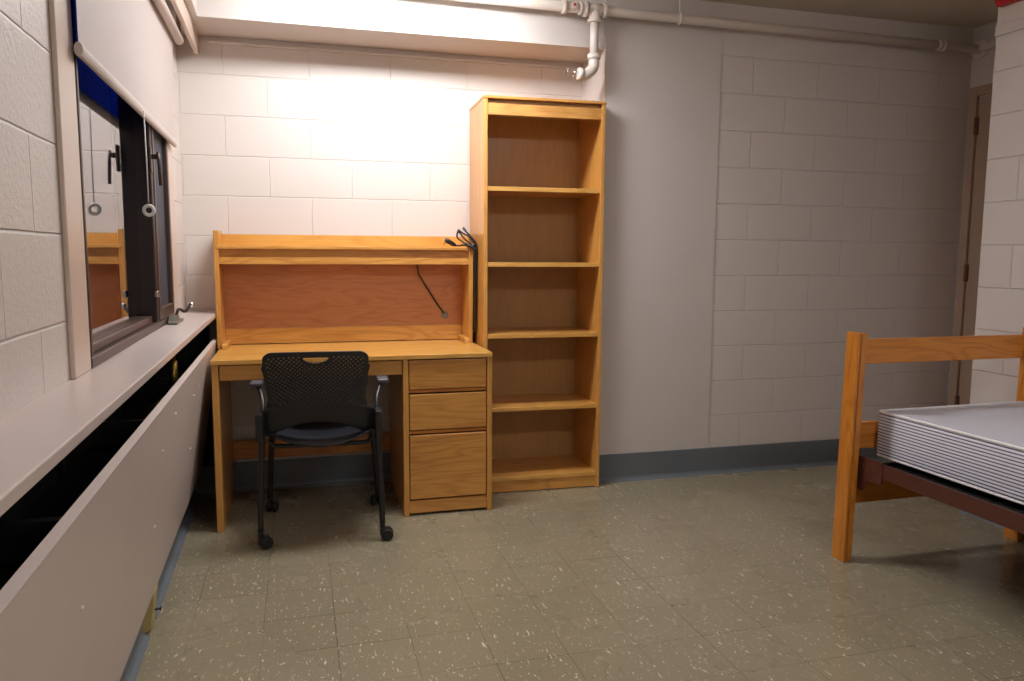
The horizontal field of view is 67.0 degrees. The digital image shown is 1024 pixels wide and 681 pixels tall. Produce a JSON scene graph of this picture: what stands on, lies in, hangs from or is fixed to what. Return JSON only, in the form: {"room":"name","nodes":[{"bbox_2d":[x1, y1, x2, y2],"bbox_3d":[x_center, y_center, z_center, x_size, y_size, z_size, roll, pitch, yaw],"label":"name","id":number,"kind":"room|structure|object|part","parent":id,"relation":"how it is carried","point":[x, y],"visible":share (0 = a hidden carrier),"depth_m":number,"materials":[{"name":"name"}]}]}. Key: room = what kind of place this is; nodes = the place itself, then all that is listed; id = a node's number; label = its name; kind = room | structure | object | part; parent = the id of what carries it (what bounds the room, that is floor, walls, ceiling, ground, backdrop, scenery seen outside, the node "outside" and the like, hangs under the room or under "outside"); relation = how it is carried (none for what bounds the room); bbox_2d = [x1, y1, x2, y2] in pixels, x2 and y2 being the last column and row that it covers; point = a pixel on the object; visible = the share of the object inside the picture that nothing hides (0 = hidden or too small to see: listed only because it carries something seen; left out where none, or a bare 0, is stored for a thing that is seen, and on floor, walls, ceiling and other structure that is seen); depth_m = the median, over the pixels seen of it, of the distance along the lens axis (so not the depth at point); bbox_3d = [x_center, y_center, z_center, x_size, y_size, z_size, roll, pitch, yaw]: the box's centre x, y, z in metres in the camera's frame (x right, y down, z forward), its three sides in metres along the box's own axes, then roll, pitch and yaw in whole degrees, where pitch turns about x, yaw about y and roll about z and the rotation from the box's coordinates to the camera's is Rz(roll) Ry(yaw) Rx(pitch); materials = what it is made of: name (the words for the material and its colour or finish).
{"room":"dorm room","nodes":[
{"label":"dorm room","id":0,"kind":"room"},
{"bbox_2d":[0,0,186,419],"bbox_3d":[-0.982,-0.168,1.034,0.340,2.548,5.723,-2,7,-16],"label":"wall","id":1,"kind":"structure","parent":0,"point":[34,353],"depth_m":1.52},
{"bbox_2d":[48,0,90,378],"bbox_3d":[-1.090,-0.579,1.752,0.154,1.331,0.164,-1,7,-15],"label":"trim","id":2,"kind":"structure","parent":1,"relation":"attached to","point":[60,16],"depth_m":1.76,"materials":[{"name":"paint"}]},
{"bbox_2d":[0,324,213,538],"bbox_3d":[-0.933,0.570,1.183,0.318,0.775,5.623,-1,7,-15],"label":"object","id":3,"kind":"structure","parent":1,"relation":"attached to","point":[188,354],"depth_m":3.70,"materials":[{"name":"black"}]},
{"bbox_2d":[0,356,179,589],"bbox_3d":[-0.944,0.591,1.315,0.268,0.693,5.273,-2,7,-16],"label":"radiator","id":4,"kind":"object","parent":3,"relation":"in","point":[22,536],"visible":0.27,"depth_m":2.12,"materials":[{"name":"black metal"}]},
{"bbox_2d":[0,311,215,516],"bbox_3d":[-0.805,0.162,1.227,0.210,0.022,5.521,-2,7,-16],"label":"windowsill","id":5,"kind":"structure","parent":1,"relation":"attached to","point":[36,437],"depth_m":1.45,"materials":[{"name":"paint"}]},
{"bbox_2d":[0,337,216,680],"bbox_3d":[-0.782,0.600,1.358,0.118,0.668,5.263,-2,7,-16],"label":"panel","id":6,"kind":"object","parent":1,"relation":"attached to","point":[76,608],"visible":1,"depth_m":1.61,"materials":[{"name":"paint"}]},
{"bbox_2d":[71,0,194,368],"bbox_3d":[-1.277,-0.670,2.556,0.227,1.331,1.500,-1,7,-15],"label":"window","id":7,"kind":"structure","parent":1,"relation":"in","point":[129,263],"depth_m":2.52,"materials":[{"name":"brown metal"}]},
{"bbox_3d":[-1.237,-0.655,2.333,0.006,1.255,1.030,-2,7,-16],"label":"pane","id":8,"kind":"part","parent":7,"relation":"part of","materials":[{"name":"clear glass"}]},
{"bbox_2d":[74,0,183,216],"bbox_3d":[-1.024,-0.801,1.905,0.061,0.922,3.146,-2,7,-16],"label":"roller shade","id":9,"kind":"object","parent":7,"relation":"attached to","point":[128,44],"visible":0.99,"depth_m":2.53,"materials":[{"name":"beige fabric"}]},
{"bbox_3d":[-1.216,-0.609,2.570,0.006,0.300,0.004,-2,7,-16],"label":"pull cord","id":10,"kind":"part","parent":9,"relation":"part of","materials":[{"name":"plastic"}]},
{"bbox_3d":[-1.303,-0.637,2.824,0.043,0.140,0.032,-1,7,-15],"label":"latch handle","id":11,"kind":"part","parent":7,"relation":"part of","materials":[{"name":"brown metal"}]},
{"bbox_3d":[-1.417,-0.726,3.056,0.056,1.268,0.395,-2,7,-16],"label":"sash frame","id":12,"kind":"part","parent":7,"relation":"part of","materials":[{"name":"brown metal"}]},
{"bbox_3d":[-1.379,-0.122,3.235,0.020,0.051,0.083,4,7,30],"label":"crank arm","id":13,"kind":"part","parent":7,"relation":"part of","materials":[{"name":"grey metal"}]},
{"bbox_2d":[120,485,200,680],"bbox_3d":[-0.849,1.013,1.354,0.032,0.131,5.403,-2,7,-16],"label":"baseboard","id":14,"kind":"structure","parent":1,"relation":"attached to","point":[131,669],"depth_m":2.85,"materials":[{"name":"rubber"}]},
{"bbox_2d":[167,141,178,314],"bbox_3d":[-1.487,-0.761,3.354,0.010,1.331,0.160,-2,7,-16],"label":"trim","id":15,"kind":"structure","parent":1,"relation":"attached to","point":[170,156],"depth_m":3.39,"materials":[{"name":"paint"}]},
{"bbox_2d":[176,34,582,491],"bbox_3d":[-0.867,-0.514,4.120,2.540,2.550,0.200,-1,7,-15],"label":"wall","id":16,"kind":"structure","parent":0,"point":[274,141],"depth_m":3.94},
{"bbox_2d":[170,0,198,53],"bbox_3d":[-0.780,-1.139,1.188,0.020,0.090,5.313,-2,7,-16],"label":"trim","id":17,"kind":"structure","parent":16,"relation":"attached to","point":[179,6],"depth_m":3.31,"materials":[{"name":"paint"}]},
{"bbox_2d":[197,453,389,493],"bbox_3d":[-0.613,0.684,4.211,2.060,0.152,0.020,-1,7,-15],"label":"baseboard","id":18,"kind":"structure","parent":16,"relation":"attached to","point":[344,469],"depth_m":4.08,"materials":[{"name":"rubber"}]},
{"bbox_2d":[207,36,582,69],"bbox_3d":[-0.539,-1.477,3.985,1.930,0.035,0.022,-1,7,-15],"label":"trim","id":19,"kind":"structure","parent":16,"relation":"attached to","point":[211,39],"depth_m":3.96,"materials":[{"name":"paint"}]},
{"bbox_2d":[165,0,605,63],"bbox_3d":[-0.008,-1.331,1.278,2.339,0.281,5.523,-1,7,-15],"label":"ceiling","id":20,"kind":"structure","parent":0,"point":[435,26],"depth_m":3.72,"materials":[{"name":"paint"}]},
{"bbox_2d":[135,461,1023,680],"bbox_3d":[1.155,1.088,1.914,5.400,0.120,6.000,-1,7,-15],"label":"floor","id":21,"kind":"structure","parent":0,"point":[729,576],"depth_m":2.85,"materials":[{"name":"tile"}]},
{"bbox_2d":[142,584,161,632],"bbox_3d":[-1.181,0.875,2.534,0.052,0.140,0.080,-2,7,-16],"label":"wedge","id":22,"kind":"object","parent":21,"relation":"on","point":[149,618],"visible":0.63,"depth_m":2.50,"materials":[{"name":"brown wood"}]},
{"bbox_2d":[250,351,392,548],"bbox_3d":[-0.849,0.426,3.459,0.593,0.829,0.554,-1,7,-12],"label":"desk chair","id":23,"kind":"object","parent":21,"relation":"on","point":[319,421],"visible":1,"depth_m":3.24,"materials":[{"name":"black plastic"}]},
{"bbox_2d":[255,412,263,442],"bbox_3d":[-1.046,0.360,3.208,0.031,0.118,0.072,-1,7,-12],"label":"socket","id":24,"kind":"object","parent":23,"relation":"attached to","point":[259,417],"depth_m":3.18,"materials":[{"name":"black plastic"}]},
{"bbox_3d":[-1.072,0.275,3.303,0.031,0.173,0.189,-2,7,-23],"label":"armrest","id":25,"kind":"part","parent":23,"relation":"part of","materials":[{"name":"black metal"}]},
{"bbox_3d":[-1.042,0.569,3.217,0.026,0.447,0.076,1,6,3],"label":"leg","id":26,"kind":"part","parent":23,"relation":"part of","materials":[{"name":"black metal"}]},
{"bbox_3d":[-1.090,0.559,3.448,0.046,0.416,0.425,-1,7,-12],"label":"leg","id":27,"kind":"part","parent":23,"relation":"part of","materials":[{"name":"black metal"}]},
{"bbox_3d":[-0.817,0.223,3.239,0.506,0.375,0.156,-1,7,-12],"label":"backrest","id":28,"kind":"part","parent":23,"relation":"part of","materials":[{"name":"black plastic"}]},
{"bbox_3d":[-0.852,0.392,3.467,0.467,0.067,0.455,-1,7,-12],"label":"seat","id":29,"kind":"part","parent":23,"relation":"part of","materials":[{"name":"black fabric"}]},
{"bbox_3d":[-0.623,0.550,3.551,0.046,0.416,0.425,-1,7,-12],"label":"leg","id":30,"kind":"part","parent":23,"relation":"part of","materials":[{"name":"black metal"}]},
{"bbox_3d":[-0.588,0.266,3.409,0.031,0.173,0.189,0,6,-2],"label":"armrest","id":31,"kind":"part","parent":23,"relation":"part of","materials":[{"name":"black metal"}]},
{"bbox_2d":[375,408,382,437],"bbox_3d":[-0.572,0.351,3.312,0.031,0.118,0.072,-1,7,-12],"label":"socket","id":32,"kind":"object","parent":23,"relation":"attached to","point":[378,411],"depth_m":3.28,"materials":[{"name":"black plastic"}]},
{"bbox_3d":[-0.569,0.560,3.322,0.026,0.447,0.076,-3,7,-28],"label":"leg","id":33,"kind":"part","parent":23,"relation":"part of","materials":[{"name":"black metal"}]},
{"bbox_2d":[210,339,492,532],"bbox_3d":[-0.774,0.419,3.808,1.250,0.766,0.604,-1,7,-15],"label":"desk","id":34,"kind":"object","parent":21,"relation":"on","point":[439,438],"visible":0.87,"depth_m":3.64,"materials":[{"name":"brown wood"}]},
{"bbox_3d":[-1.359,0.445,3.647,0.028,0.744,0.588,-1,7,-15],"label":"panel","id":35,"kind":"part","parent":34,"relation":"part of","materials":[{"name":"brown wood"}]},
{"bbox_3d":[-0.887,0.133,3.453,0.788,0.066,0.018,-1,7,-15],"label":"drawer","id":36,"kind":"part","parent":34,"relation":"part of","materials":[{"name":"brown wood"}]},
{"bbox_3d":[-1.038,0.549,4.043,0.794,0.097,0.018,-1,7,-15],"label":"rail","id":37,"kind":"part","parent":34,"relation":"part of","materials":[{"name":"brown wood"}]},
{"bbox_2d":[213,230,472,349],"bbox_3d":[-0.831,-0.264,3.926,1.252,0.565,0.223,-1,7,-15],"label":"hutch","id":38,"kind":"object","parent":34,"relation":"on","point":[269,288],"visible":0.99,"depth_m":3.97,"materials":[{"name":"brown wood"}]},
{"bbox_3d":[-1.425,-0.249,3.769,0.022,0.565,0.212,-1,7,-15],"label":"panel","id":39,"kind":"part","parent":38,"relation":"part of","materials":[{"name":"brown wood"}]},
{"bbox_3d":[-0.855,-0.271,4.014,1.208,0.396,0.008,-1,7,-15],"label":"panel","id":40,"kind":"part","parent":38,"relation":"part of","materials":[{"name":"red wood"}]},
{"bbox_2d":[216,245,470,250],"bbox_3d":[-0.831,-0.466,3.906,1.232,0.016,0.216,-1,7,-15],"label":"shelf","id":41,"kind":"object","parent":38,"relation":"attached to","point":[218,247],"depth_m":3.83,"materials":[{"name":"brown wood"}]},
{"bbox_3d":[-0.855,-0.035,4.034,1.208,0.078,0.018,-1,7,-15],"label":"rail","id":42,"kind":"part","parent":38,"relation":"part of","materials":[{"name":"brown wood"}]},
{"bbox_2d":[416,264,443,313],"bbox_3d":[-0.455,-0.284,4.073,0.080,0.299,0.225,5,8,34],"label":"lamp cord","id":43,"kind":"object","parent":38,"relation":"attached to","point":[416,264],"visible":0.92,"depth_m":4.11,"materials":[{"name":"black plastic"}]},
{"bbox_2d":[443,227,477,330],"bbox_3d":[-0.266,-0.315,3.978,0.169,0.536,0.076,-1,7,-15],"label":"cable bundle","id":44,"kind":"object","parent":38,"relation":"on","point":[448,241],"visible":1,"depth_m":3.96,"materials":[{"name":"black plastic"}]},
{"bbox_3d":[-0.241,-0.272,3.996,0.108,0.448,0.066,-1,7,-15],"label":"power cord","id":45,"kind":"part","parent":44,"relation":"part of","materials":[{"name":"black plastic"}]},
{"bbox_3d":[-0.239,-0.279,4.093,0.022,0.565,0.212,-1,7,-15],"label":"panel","id":46,"kind":"part","parent":38,"relation":"part of","materials":[{"name":"brown wood"}]},
{"bbox_3d":[-0.567,0.425,3.863,0.026,0.744,0.588,-1,7,-15],"label":"panel","id":47,"kind":"part","parent":34,"relation":"part of","materials":[{"name":"brown wood"}]},
{"bbox_3d":[-0.302,0.590,3.662,0.364,0.305,0.018,-1,7,-15],"label":"drawer","id":48,"kind":"part","parent":34,"relation":"part of","materials":[{"name":"brown wood"}]},
{"bbox_3d":[-0.300,0.330,3.633,0.364,0.168,0.018,-1,7,-15],"label":"drawer","id":49,"kind":"part","parent":34,"relation":"part of","materials":[{"name":"brown wood"}]},
{"bbox_3d":[-0.299,0.155,3.613,0.364,0.136,0.018,-1,7,-15],"label":"drawer","id":50,"kind":"part","parent":34,"relation":"part of","materials":[{"name":"brown wood"}]},
{"bbox_3d":[-0.304,0.424,3.654,0.372,0.013,0.020,-1,7,-15],"label":"rail","id":51,"kind":"part","parent":34,"relation":"part of","materials":[{"name":"brown wood"}]},
{"bbox_3d":[-0.303,0.232,3.633,0.372,0.013,0.020,-1,7,-15],"label":"rail","id":52,"kind":"part","parent":34,"relation":"part of","materials":[{"name":"brown wood"}]},
{"bbox_3d":[-0.184,0.416,3.968,0.024,0.744,0.588,-1,7,-15],"label":"panel","id":53,"kind":"part","parent":34,"relation":"part of","materials":[{"name":"brown wood"}]},
{"bbox_2d":[469,95,606,492],"bbox_3d":[0.119,-0.226,4.104,0.633,1.992,0.380,-1,7,-14],"label":"bookcase","id":54,"kind":"object","parent":21,"relation":"on","point":[537,165],"visible":0.86,"depth_m":4.22,"materials":[{"name":"brown wood"}]},
{"bbox_3d":[-0.176,-0.213,4.036,0.020,1.978,0.376,-1,7,-14],"label":"panel","id":55,"kind":"part","parent":54,"relation":"part of","materials":[{"name":"brown wood"}]},
{"bbox_3d":[0.076,-0.264,4.278,0.587,1.928,0.008,-1,7,-14],"label":"panel","id":56,"kind":"part","parent":54,"relation":"part of","materials":[{"name":"brown wood"}]},
{"bbox_3d":[0.118,-0.045,4.127,0.587,0.020,0.352,-1,7,-14],"label":"shelf","id":57,"kind":"part","parent":54,"relation":"part of","materials":[{"name":"brown wood"}]},
{"bbox_3d":[0.122,-0.774,4.045,0.587,0.020,0.352,-1,7,-14],"label":"shelf","id":58,"kind":"part","parent":54,"relation":"part of","materials":[{"name":"brown wood"}]},
{"bbox_3d":[0.114,0.690,4.209,0.587,0.020,0.352,-1,7,-14],"label":"shelf","id":59,"kind":"part","parent":54,"relation":"part of","materials":[{"name":"brown wood"}]},
{"bbox_3d":[0.116,0.329,4.168,0.587,0.020,0.352,-1,7,-14],"label":"shelf","id":60,"kind":"part","parent":54,"relation":"part of","materials":[{"name":"brown wood"}]},
{"bbox_3d":[0.120,-0.403,4.087,0.587,0.020,0.352,-1,7,-14],"label":"shelf","id":61,"kind":"part","parent":54,"relation":"part of","materials":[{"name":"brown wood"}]},
{"bbox_3d":[0.414,-0.226,4.178,0.020,1.978,0.376,-1,7,-14],"label":"panel","id":62,"kind":"part","parent":54,"relation":"part of","materials":[{"name":"brown wood"}]},
{"bbox_2d":[831,327,1023,561],"bbox_3d":[2.047,0.525,2.271,0.956,0.928,2.054,-1,7,-15],"label":"frame","id":63,"kind":"object","parent":21,"relation":"on","point":[874,480],"visible":0.74,"depth_m":3.10,"materials":[{"name":"brown wood"}]},
{"bbox_3d":[1.354,0.428,3.102,0.062,0.928,0.072,-1,7,-15],"label":"post","id":64,"kind":"part","parent":63,"relation":"part of","materials":[{"name":"brown wood"}]},
{"bbox_3d":[1.778,0.373,3.237,0.834,0.108,0.022,-1,7,-15],"label":"rail","id":65,"kind":"part","parent":63,"relation":"part of","materials":[{"name":"brown wood"}]},
{"bbox_3d":[1.777,0.600,3.263,0.834,0.105,0.022,-1,7,-15],"label":"rail","id":66,"kind":"part","parent":63,"relation":"part of","materials":[{"name":"brown wood"}]},
{"bbox_3d":[1.780,0.034,3.199,0.834,0.099,0.022,-1,7,-15],"label":"rail","id":67,"kind":"part","parent":63,"relation":"part of","materials":[{"name":"brown wood"}]},
{"bbox_2d":[877,401,1023,504],"bbox_3d":[2.132,0.467,2.304,0.800,0.189,1.964,-2,7,-17],"label":"mattress","id":68,"kind":"object","parent":63,"relation":"on","point":[980,446],"visible":1,"depth_m":2.82,"materials":[{"name":"white fabric"}]},
{"bbox_3d":[1.668,0.597,2.180,0.042,0.058,1.945,-1,7,-15],"label":"rail","id":69,"kind":"part","parent":63,"relation":"part of","materials":[{"name":"brown metal"}]},
{"bbox_3d":[2.213,0.407,3.337,0.068,0.928,0.072,-1,7,-15],"label":"post","id":70,"kind":"part","parent":63,"relation":"part of","materials":[{"name":"brown wood"}]},
{"bbox_2d":[582,0,722,454],"bbox_3d":[0.722,-0.533,4.374,0.660,2.550,0.504,-1,7,-15],"label":"wall column","id":71,"kind":"structure","parent":0,"point":[659,82],"depth_m":4.12,"materials":[{"name":"paint"}]},
{"bbox_2d":[708,3,973,447],"bbox_3d":[1.956,-0.553,4.610,1.845,2.550,0.300,-1,7,-15],"label":"wall","id":72,"kind":"structure","parent":0,"point":[841,163],"depth_m":4.40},
{"bbox_2d":[599,439,891,482],"bbox_3d":[1.576,0.667,4.472,2.310,0.152,0.020,-1,7,-15],"label":"baseboard","id":73,"kind":"structure","parent":72,"relation":"attached to","point":[622,467],"depth_m":4.37,"materials":[{"name":"rubber"}]},
{"bbox_2d":[701,0,997,28],"bbox_3d":[1.169,-1.566,1.617,5.400,0.120,6.000,-1,7,-15],"label":"ceiling","id":74,"kind":"structure","parent":0,"point":[973,14],"depth_m":4.16,"materials":[{"name":"beige paint"}]},
{"bbox_2d":[450,0,987,80],"bbox_3d":[0.691,-1.534,3.928,4.194,0.462,0.104,-1,7,-15],"label":"pipe","id":75,"kind":"object","parent":74,"relation":"hanging from","point":[595,12],"visible":0.99,"depth_m":3.95,"materials":[{"name":"metal"}]},
{"bbox_2d":[948,21,996,402],"bbox_3d":[2.906,-0.509,4.259,0.200,2.550,0.885,-1,7,-15],"label":"wall","id":76,"kind":"structure","parent":0,"point":[982,70],"depth_m":4.46,"materials":[{"name":"paint"}]},
{"bbox_2d":[948,83,992,405],"bbox_3d":[2.794,-0.334,4.245,0.032,2.205,0.846,-1,7,-15],"label":"door","id":77,"kind":"structure","parent":76,"relation":"in","point":[979,114],"depth_m":4.55,"materials":[{"name":"paint"}]},
{"bbox_2d":[967,40,995,54],"bbox_3d":[2.796,-1.641,4.100,0.040,0.035,0.885,-1,7,-15],"label":"trim","id":78,"kind":"structure","parent":76,"relation":"attached to","point":[989,45],"depth_m":4.39,"materials":[{"name":"paint"}]},
{"bbox_2d":[970,0,1023,403],"bbox_3d":[2.817,-0.207,1.555,0.120,2.550,4.315,-1,7,-15],"label":"wall","id":79,"kind":"structure","parent":0,"point":[1000,297],"depth_m":3.49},
{"bbox_2d":[959,510,1003,528],"bbox_3d":[2.743,0.987,1.670,0.020,0.152,4.315,-1,7,-15],"label":"baseboard","id":80,"kind":"structure","parent":79,"relation":"attached to","point":[961,511],"depth_m":3.62,"materials":[{"name":"rubber"}]},
{"bbox_2d":[995,0,1021,6],"bbox_3d":[2.202,-1.546,3.341,0.063,0.131,0.235,-1,7,-15],"label":"fire alarm","id":81,"kind":"object","parent":79,"relation":"attached to","point":[999,3],"visible":1,"depth_m":3.42,"materials":[{"name":"red plastic"}]},
{"bbox_2d":[994,17,1023,36],"bbox_3d":[2.759,-1.163,1.431,0.012,0.047,4.315,-1,7,-15],"label":"trim","id":82,"kind":"structure","parent":79,"relation":"attached to","point":[1018,24],"depth_m":3.42,"materials":[{"name":"paint"}]}
]}

